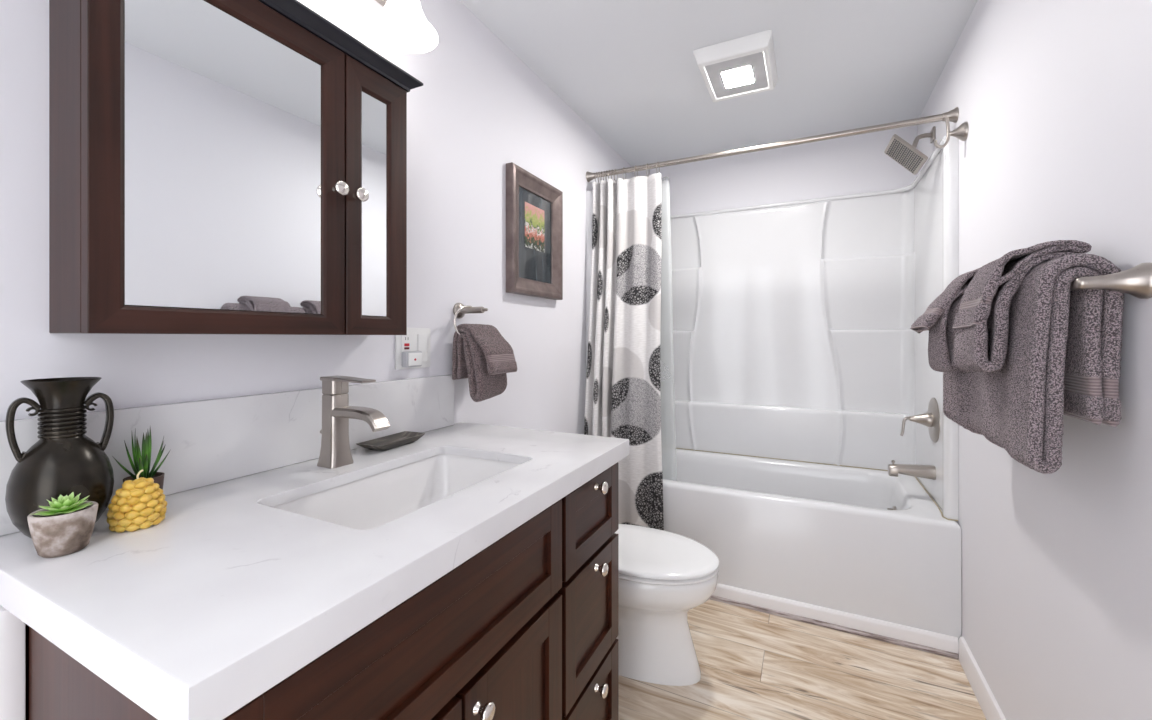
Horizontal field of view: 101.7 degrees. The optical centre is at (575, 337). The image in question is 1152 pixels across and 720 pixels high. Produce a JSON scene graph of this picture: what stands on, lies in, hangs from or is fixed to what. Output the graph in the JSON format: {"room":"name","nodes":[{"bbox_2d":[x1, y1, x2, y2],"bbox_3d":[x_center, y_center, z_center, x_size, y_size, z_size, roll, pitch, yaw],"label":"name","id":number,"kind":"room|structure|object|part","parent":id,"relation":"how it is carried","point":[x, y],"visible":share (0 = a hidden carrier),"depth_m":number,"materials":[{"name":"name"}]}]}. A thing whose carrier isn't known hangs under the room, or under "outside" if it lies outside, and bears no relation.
{"room":"bathroom","nodes":[
{"label":"bathroom","id":0,"kind":"room"},
{"bbox_2d":[0,0,633,434],"bbox_3d":[-0.423,0.028,1.570,0.100,2.269,3.620,0,0,26],"label":"wall","id":1,"kind":"structure","parent":0,"point":[478,109],"depth_m":1.42,"materials":[{"name":"white paint"}]},
{"bbox_2d":[0,605,25,719],"bbox_3d":[-0.754,0.743,0.599,0.172,0.838,0.026,0,0,26],"label":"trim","id":2,"kind":"structure","parent":1,"relation":"attached to","point":[12,629],"depth_m":0.56,"materials":[{"name":"white wood"}]},
{"bbox_2d":[0,375,453,535],"bbox_3d":[-0.609,0.198,1.062,0.017,0.160,0.965,0,0,26],"label":"backsplash","id":3,"kind":"structure","parent":1,"relation":"attached to","point":[210,441],"depth_m":0.93,"materials":[{"name":"white stone"}]},
{"bbox_2d":[49,0,422,334],"bbox_3d":[-0.594,-0.322,0.929,0.164,0.632,0.628,0,0,26],"label":"medicine cabinet","id":4,"kind":"object","parent":1,"relation":"attached to","point":[216,166],"visible":1,"depth_m":0.80,"materials":[{"name":"brown wood"}]},
{"bbox_2d":[124,0,320,313],"bbox_3d":[-0.599,-0.304,0.830,0.011,0.511,0.309,0,0,26],"label":"mirror","id":5,"kind":"object","parent":4,"relation":"attached to","point":[222,109],"depth_m":0.80,"materials":[{"name":"clear glass"}]},
{"bbox_3d":[-0.493,-0.311,0.980,0.029,0.030,0.030,0,0,26],"label":"knob","id":6,"kind":"part","parent":4,"relation":"part of","materials":[{"name":"silver metal"}]},
{"bbox_3d":[-0.594,-0.624,0.929,0.162,0.028,0.628,0,0,26],"label":"crown moulding","id":7,"kind":"part","parent":4,"relation":"part of","materials":[{"name":"black paint"}]},
{"bbox_3d":[-0.471,-0.311,1.023,0.029,0.030,0.030,0,0,26],"label":"knob","id":8,"kind":"part","parent":4,"relation":"part of","materials":[{"name":"silver metal"}]},
{"bbox_2d":[362,92,386,315],"bbox_3d":[-0.471,-0.302,1.087,0.011,0.503,0.070,0,0,26],"label":"mirror","id":9,"kind":"object","parent":4,"relation":"attached to","point":[374,104],"depth_m":1.08,"materials":[{"name":"clear glass"}]},
{"bbox_3d":[-0.466,-0.308,1.091,0.022,0.604,0.169,0,0,26],"label":"door","id":10,"kind":"part","parent":4,"relation":"part of","materials":[{"name":"brown wood"}]},
{"bbox_2d":[369,0,437,52],"bbox_3d":[-0.545,-0.844,0.955,0.228,0.218,0.597,0,0,26],"label":"vanity light","id":11,"kind":"object","parent":1,"relation":"attached to","point":[401,25],"visible":1,"depth_m":1.17,"materials":[{"name":"white glass"}]},
{"bbox_3d":[-0.635,-0.920,1.006,0.021,0.065,0.580,0,0,26],"label":"wall plate","id":12,"kind":"part","parent":11,"relation":"part of","materials":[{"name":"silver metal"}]},
{"bbox_2d":[395,328,430,369],"bbox_3d":[-0.468,0.031,1.356,0.009,0.117,0.132,0,0,26],"label":"wall outlet","id":13,"kind":"object","parent":1,"relation":"attached to","point":[416,339],"visible":0.86,"depth_m":1.36,"materials":[{"name":"white plastic"}]},
{"bbox_2d":[401,334,411,362],"bbox_3d":[-0.480,0.031,1.327,0.003,0.083,0.038,0,0,26],"label":"receptacle","id":14,"kind":"object","parent":13,"relation":"attached to","point":[406,340],"depth_m":1.32,"materials":[{"name":"white plastic"}]},
{"bbox_2d":[402,351,421,366],"bbox_3d":[-0.463,0.061,1.329,0.025,0.044,0.060,0,0,26],"label":"night light","id":15,"kind":"object","parent":13,"relation":"attached to","point":[409,358],"visible":1,"depth_m":1.31,"materials":[{"name":"grey plastic"}]},
{"bbox_3d":[-0.454,0.061,1.324,0.003,0.036,0.050,0,0,26],"label":"panel","id":16,"kind":"part","parent":15,"relation":"part of","materials":[{"name":"white plastic"}]},
{"bbox_2d":[418,334,426,361],"bbox_3d":[-0.452,0.031,1.383,0.002,0.083,0.038,0,0,26],"label":"rocker switch","id":17,"kind":"object","parent":13,"relation":"attached to","point":[422,338],"depth_m":1.38,"materials":[{"name":"white plastic"}]},
{"bbox_2d":[453,303,487,334],"bbox_3d":[-0.335,-0.053,1.502,0.116,0.122,0.125,0,0,-13],"label":"towel ring","id":18,"kind":"object","parent":1,"relation":"attached to","point":[459,310],"visible":0.87,"depth_m":1.50,"materials":[{"name":"silver metal"}]},
{"bbox_2d":[452,324,516,401],"bbox_3d":[-0.289,0.077,1.499,0.155,0.242,0.149,0,0,26],"label":"hand towel","id":19,"kind":"object","parent":18,"relation":"hanging from","point":[481,354],"visible":1,"depth_m":1.45,"materials":[{"name":"grey fabric"}]},
{"bbox_2d":[506,162,562,299],"bbox_3d":[-0.161,-0.414,1.944,0.035,0.488,0.398,0,0,26],"label":"picture frame","id":20,"kind":"object","parent":1,"relation":"attached to","point":[534,207],"visible":1,"depth_m":1.92,"materials":[{"name":"brown wood"}]},
{"bbox_2d":[525,202,543,252],"bbox_3d":[-0.170,-0.453,1.941,0.001,0.180,0.154,0,0,26],"label":"print","id":21,"kind":"object","parent":20,"relation":"attached to","point":[534,212],"depth_m":1.94},
{"bbox_2d":[586,107,958,181],"bbox_3d":[0.745,-0.834,2.096,1.523,0.054,0.054,0,0,26],"label":"shower rod","id":22,"kind":"object","parent":1,"relation":"attached to","point":[953,115],"visible":0.95,"depth_m":2.00,"materials":[{"name":"silver metal"}]},
{"bbox_2d":[460,0,977,166],"bbox_3d":[0.304,-1.157,1.209,1.724,0.100,3.620,0,0,26],"label":"ceiling","id":23,"kind":"structure","parent":0,"point":[629,69],"depth_m":1.87,"materials":[{"name":"white paint"}]},
{"bbox_2d":[693,29,777,101],"bbox_3d":[0.657,-1.081,1.907,0.280,0.050,0.365,0,0,26],"label":"ceiling fan light","id":24,"kind":"object","parent":23,"relation":"attached to","point":[746,65],"visible":1,"depth_m":1.83,"materials":[{"name":"white plastic"}]},
{"bbox_2d":[634,125,916,216],"bbox_3d":[1.087,0.028,2.785,1.524,2.269,0.100,0,0,26],"label":"wall","id":25,"kind":"structure","parent":0,"point":[855,164],"depth_m":2.67,"materials":[{"name":"white paint"}]},
{"bbox_2d":[619,599,985,719],"bbox_3d":[0.304,1.212,1.209,1.724,0.100,3.620,0,0,26],"label":"floor","id":26,"kind":"structure","parent":0,"point":[754,665],"depth_m":1.59,"materials":[{"name":"brown wood"}]},
{"bbox_2d":[26,462,618,719],"bbox_3d":[-0.339,0.730,0.957,0.590,0.864,0.981,0,0,26],"label":"vanity cabinet","id":27,"kind":"object","parent":26,"relation":"on","point":[526,627],"visible":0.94,"depth_m":0.75,"materials":[{"name":"brown wood"}]},
{"bbox_2d":[0,422,628,719],"bbox_3d":[-0.343,0.300,0.959,0.585,0.044,1.020,0,0,26],"label":"countertop","id":28,"kind":"structure","parent":27,"relation":"on","point":[198,613],"depth_m":0.57,"materials":[{"name":"white stone"}]},
{"bbox_2d":[5,377,113,538],"bbox_3d":[-0.731,0.168,0.668,0.104,0.218,0.104,0,0,26],"label":"vase","id":29,"kind":"object","parent":28,"relation":"on","point":[63,461],"visible":0.93,"depth_m":0.65,"materials":[{"name":"black ceramic"}]},
{"bbox_3d":[-0.752,0.126,0.639,0.017,0.087,0.032,0,0,37],"label":"handle","id":30,"kind":"part","parent":29,"relation":"part of","materials":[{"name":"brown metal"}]},
{"bbox_3d":[-0.710,0.126,0.697,0.017,0.087,0.032,0,0,37],"label":"handle","id":31,"kind":"part","parent":29,"relation":"part of","materials":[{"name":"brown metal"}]},
{"bbox_2d":[27,492,97,557],"bbox_3d":[-0.666,0.241,0.610,0.062,0.073,0.062,0,0,26],"label":"succulent pot","id":32,"kind":"object","parent":28,"relation":"on","point":[65,527],"visible":1,"depth_m":0.60,"materials":[{"name":"concrete"}]},
{"bbox_2d":[106,469,166,532],"bbox_3d":[-0.648,0.237,0.694,0.066,0.082,0.066,0,0,26],"label":"candle","id":33,"kind":"object","parent":28,"relation":"on","point":[140,503],"visible":1,"depth_m":0.68,"materials":[{"name":"yellow wax"}]},
{"bbox_2d":[112,428,170,489],"bbox_3d":[-0.697,0.210,0.762,0.063,0.135,0.068,0,0,26],"label":"potted plant","id":34,"kind":"object","parent":28,"relation":"on","point":[143,462],"visible":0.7,"depth_m":0.76,"materials":[{"name":"plant"}]},
{"bbox_3d":[-0.703,0.252,0.764,0.050,0.051,0.050,0,0,26],"label":"pot","id":35,"kind":"part","parent":34,"relation":"part of","materials":[{"name":"yellow ceramic"}]},
{"bbox_2d":[317,376,389,468],"bbox_3d":[-0.482,0.181,1.005,0.196,0.192,0.057,0,0,26],"label":"faucet","id":36,"kind":"object","parent":28,"relation":"on","point":[335,452],"visible":1,"depth_m":1.00,"materials":[{"name":"silver metal"}]},
{"bbox_3d":[-0.490,0.105,1.009,0.127,0.038,0.043,0,0,26],"label":"lever","id":37,"kind":"part","parent":36,"relation":"part of","materials":[{"name":"silver metal"}]},
{"bbox_3d":[-0.456,0.171,0.993,0.140,0.043,0.041,0,0,26],"label":"spout","id":38,"kind":"part","parent":36,"relation":"part of","materials":[{"name":"silver metal"}]},
{"bbox_2d":[356,431,424,450],"bbox_3d":[-0.472,0.268,1.206,0.077,0.019,0.170,0,0,22],"label":"soap dish","id":39,"kind":"object","parent":28,"relation":"on","point":[399,439],"visible":1,"depth_m":1.20,"materials":[{"name":"stone"}]},
{"bbox_2d":[273,454,520,529],"bbox_3d":[-0.322,0.377,0.940,0.324,0.156,0.506,0,0,26],"label":"sink","id":40,"kind":"object","parent":28,"relation":"in","point":[373,501],"visible":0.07,"depth_m":1.06,"materials":[{"name":"ceramic"}]},
{"bbox_3d":[-0.253,0.795,0.557,0.020,0.510,0.332,0,0,26],"label":"door","id":41,"kind":"part","parent":27,"relation":"part of","materials":[{"name":"brown wood"}]},
{"bbox_3d":[-0.142,0.577,0.724,0.030,0.030,0.030,0,0,26],"label":"knob","id":42,"kind":"part","parent":27,"relation":"part of","materials":[{"name":"silver metal"}]},
{"bbox_3d":[-0.107,0.795,0.851,0.020,0.510,0.311,0,0,26],"label":"door","id":43,"kind":"part","parent":27,"relation":"part of","materials":[{"name":"brown wood"}]},
{"bbox_3d":[0.038,0.673,1.143,0.020,0.275,0.310,0,0,26],"label":"drawer","id":44,"kind":"part","parent":27,"relation":"part of","materials":[{"name":"brown wood"}]},
{"bbox_3d":[0.038,0.936,1.143,0.020,0.228,0.310,0,0,26],"label":"drawer","id":45,"kind":"part","parent":27,"relation":"part of","materials":[{"name":"brown wood"}]},
{"bbox_3d":[0.038,0.431,1.143,0.020,0.182,0.310,0,0,26],"label":"drawer","id":46,"kind":"part","parent":27,"relation":"part of","materials":[{"name":"brown wood"}]},
{"bbox_3d":[0.061,0.851,1.133,0.030,0.030,0.030,0,0,26],"label":"knob","id":47,"kind":"part","parent":27,"relation":"part of","materials":[{"name":"silver metal"}]},
{"bbox_3d":[0.061,0.559,1.133,0.030,0.030,0.030,0,0,26],"label":"knob","id":48,"kind":"part","parent":27,"relation":"part of","materials":[{"name":"silver metal"}]},
{"bbox_3d":[0.061,0.362,1.133,0.030,0.030,0.030,0,0,26],"label":"knob","id":49,"kind":"part","parent":27,"relation":"part of","materials":[{"name":"silver metal"}]},
{"bbox_2d":[615,524,718,685],"bbox_3d":[0.142,0.813,1.736,0.749,0.698,0.436,0,0,26],"label":"toilet","id":50,"kind":"object","parent":26,"relation":"on","point":[664,575],"visible":0.41,"depth_m":1.58,"materials":[{"name":"white ceramic"}]},
{"bbox_3d":[0.241,0.762,1.687,0.529,0.023,0.376,0,0,26],"label":"lid","id":51,"kind":"part","parent":50,"relation":"part of","materials":[{"name":"white ceramic"}]},
{"bbox_3d":[0.207,0.976,1.704,0.599,0.372,0.372,0,0,26],"label":"bowl","id":52,"kind":"part","parent":50,"relation":"part of","materials":[{"name":"white ceramic"}]},
{"bbox_3d":[0.242,0.782,1.687,0.526,0.016,0.374,0,0,26],"label":"seat","id":53,"kind":"part","parent":50,"relation":"part of","materials":[{"name":"white ceramic"}]},
{"bbox_2d":[662,447,961,657],"bbox_3d":[0.888,0.920,2.385,1.522,0.484,0.783,0,0,26],"label":"bathtub","id":54,"kind":"object","parent":26,"relation":"on","point":[871,543],"visible":0.67,"depth_m":1.95,"materials":[{"name":"white ceramic"}]},
{"bbox_2d":[586,136,958,520],"bbox_3d":[0.897,-0.041,2.403,1.522,1.438,0.752,0,0,26],"label":"shower surround","id":55,"kind":"object","parent":54,"relation":"on","point":[786,333],"visible":0.8,"depth_m":2.54,"materials":[{"name":"white plastic"}]},
{"bbox_3d":[0.234,-0.038,2.736,0.039,1.429,0.745,0,0,26],"label":"panel","id":56,"kind":"part","parent":55,"relation":"part of","materials":[{"name":"white plastic"}]},
{"bbox_3d":[1.032,-0.038,2.672,1.462,1.429,0.150,0,0,26],"label":"panel","id":57,"kind":"part","parent":55,"relation":"part of","materials":[{"name":"white plastic"}]},
{"bbox_2d":[888,460,935,479],"bbox_3d":[1.415,0.559,1.980,0.160,0.068,0.054,0,0,26],"label":"tub spout","id":58,"kind":"object","parent":55,"relation":"attached to","point":[922,471],"visible":1,"depth_m":1.96,"materials":[{"name":"silver metal"}]},
{"bbox_2d":[900,398,939,442],"bbox_3d":[1.434,0.342,1.971,0.117,0.184,0.184,0,0,26],"label":"shower valve","id":59,"kind":"object","parent":55,"relation":"attached to","point":[931,419],"visible":1,"depth_m":1.94,"materials":[{"name":"silver metal"}]},
{"bbox_3d":[1.402,0.377,1.987,0.046,0.082,0.025,0,0,26],"label":"lever","id":60,"kind":"part","parent":59,"relation":"part of","materials":[{"name":"silver metal"}]},
{"bbox_3d":[1.563,-0.038,2.076,0.039,1.429,0.745,0,0,26],"label":"panel","id":61,"kind":"part","parent":55,"relation":"part of","materials":[{"name":"white plastic"}]},
{"bbox_2d":[709,583,957,658],"bbox_3d":[0.705,1.114,2.032,1.510,0.052,0.014,0,0,26],"label":"trim","id":62,"kind":"structure","parent":54,"relation":"attached to","point":[867,624],"depth_m":1.85,"materials":[{"name":"white wood"}]},
{"bbox_2d":[917,0,1151,719],"bbox_3d":[1.031,0.028,0.848,0.100,2.269,3.620,0,0,26],"label":"wall","id":63,"kind":"structure","parent":0,"point":[1054,97],"depth_m":1.03,"materials":[{"name":"white paint"}]},
{"bbox_2d":[884,126,934,174],"bbox_3d":[1.472,-0.829,2.056,0.185,0.194,0.188,0,0,26],"label":"shower","id":64,"kind":"object","parent":63,"relation":"attached to","point":[906,154],"visible":1,"depth_m":2.05,"materials":[{"name":"silver metal"}]},
{"bbox_3d":[1.515,-0.856,2.071,0.138,0.103,0.039,0,0,-16],"label":"shower arm","id":65,"kind":"part","parent":64,"relation":"part of","materials":[{"name":"silver metal"}]},
{"bbox_2d":[934,116,968,148],"bbox_3d":[1.335,-0.735,1.676,0.092,0.108,0.064,0,0,26],"label":"robe hook","id":66,"kind":"object","parent":63,"relation":"attached to","point":[961,132],"visible":1,"depth_m":1.66,"materials":[{"name":"silver metal"}]},
{"bbox_3d":[1.314,-0.735,1.685,0.046,0.108,0.015,0,0,26],"label":"hook arm","id":67,"kind":"part","parent":66,"relation":"part of","materials":[{"name":"silver metal"}]},
{"bbox_2d":[959,637,1005,719],"bbox_3d":[0.803,1.118,0.515,0.013,0.088,2.620,0,0,26],"label":"baseboard","id":68,"kind":"structure","parent":63,"relation":"attached to","point":[981,689],"depth_m":1.49,"materials":[{"name":"white wood"}]},
{"bbox_2d":[1070,262,1151,298],"bbox_3d":[1.042,-0.093,1.081,0.088,0.059,0.719,0,0,26],"label":"towel bar","id":69,"kind":"object","parent":63,"relation":"attached to","point":[1136,281],"visible":0.57,"depth_m":0.77,"materials":[{"name":"silver metal"}]},
{"bbox_2d":[943,369,982,434],"bbox_3d":[1.079,0.046,1.240,0.134,0.391,0.257,0,0,26],"label":"bath towel","id":70,"kind":"object","parent":69,"relation":"hanging from","point":[956,384],"visible":0.12,"depth_m":1.23,"materials":[{"name":"grey fabric"}]},
{"bbox_2d":[910,267,980,371],"bbox_3d":[1.005,-0.046,1.221,0.223,0.279,0.126,0,0,26],"label":"hand towel","id":71,"kind":"object","parent":70,"relation":"on","point":[938,318],"visible":0.57,"depth_m":1.20,"materials":[{"name":"grey fabric"}]},
{"bbox_2d":[970,253,1123,473],"bbox_3d":[0.943,0.049,0.970,0.137,0.396,0.332,0,0,26],"label":"bath towel","id":72,"kind":"object","parent":69,"relation":"hanging from","point":[1063,356],"visible":0.8,"depth_m":0.84,"materials":[{"name":"grey fabric"}]},
{"bbox_2d":[952,240,1091,371],"bbox_3d":[0.906,-0.054,0.968,0.174,0.262,0.161,0,0,26],"label":"hand towel","id":73,"kind":"object","parent":72,"relation":"on","point":[981,322],"visible":0.97,"depth_m":0.93,"materials":[{"name":"grey fabric"}]},
{"bbox_3d":[0.171,-0.818,2.380,0.003,0.063,0.050,0,0,26],"label":"curtain ring","id":74,"kind":"object","parent":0,"visible":0},
{"bbox_2d":[584,173,663,529],"bbox_3d":[0.251,0.127,2.289,0.392,1.840,0.184,0,0,24],"label":"shower curtain","id":75,"kind":"object","parent":74,"relation":"hanging from","point":[623,398],"visible":0.73,"depth_m":2.26,"materials":[{"name":"fabric"}]}
]}

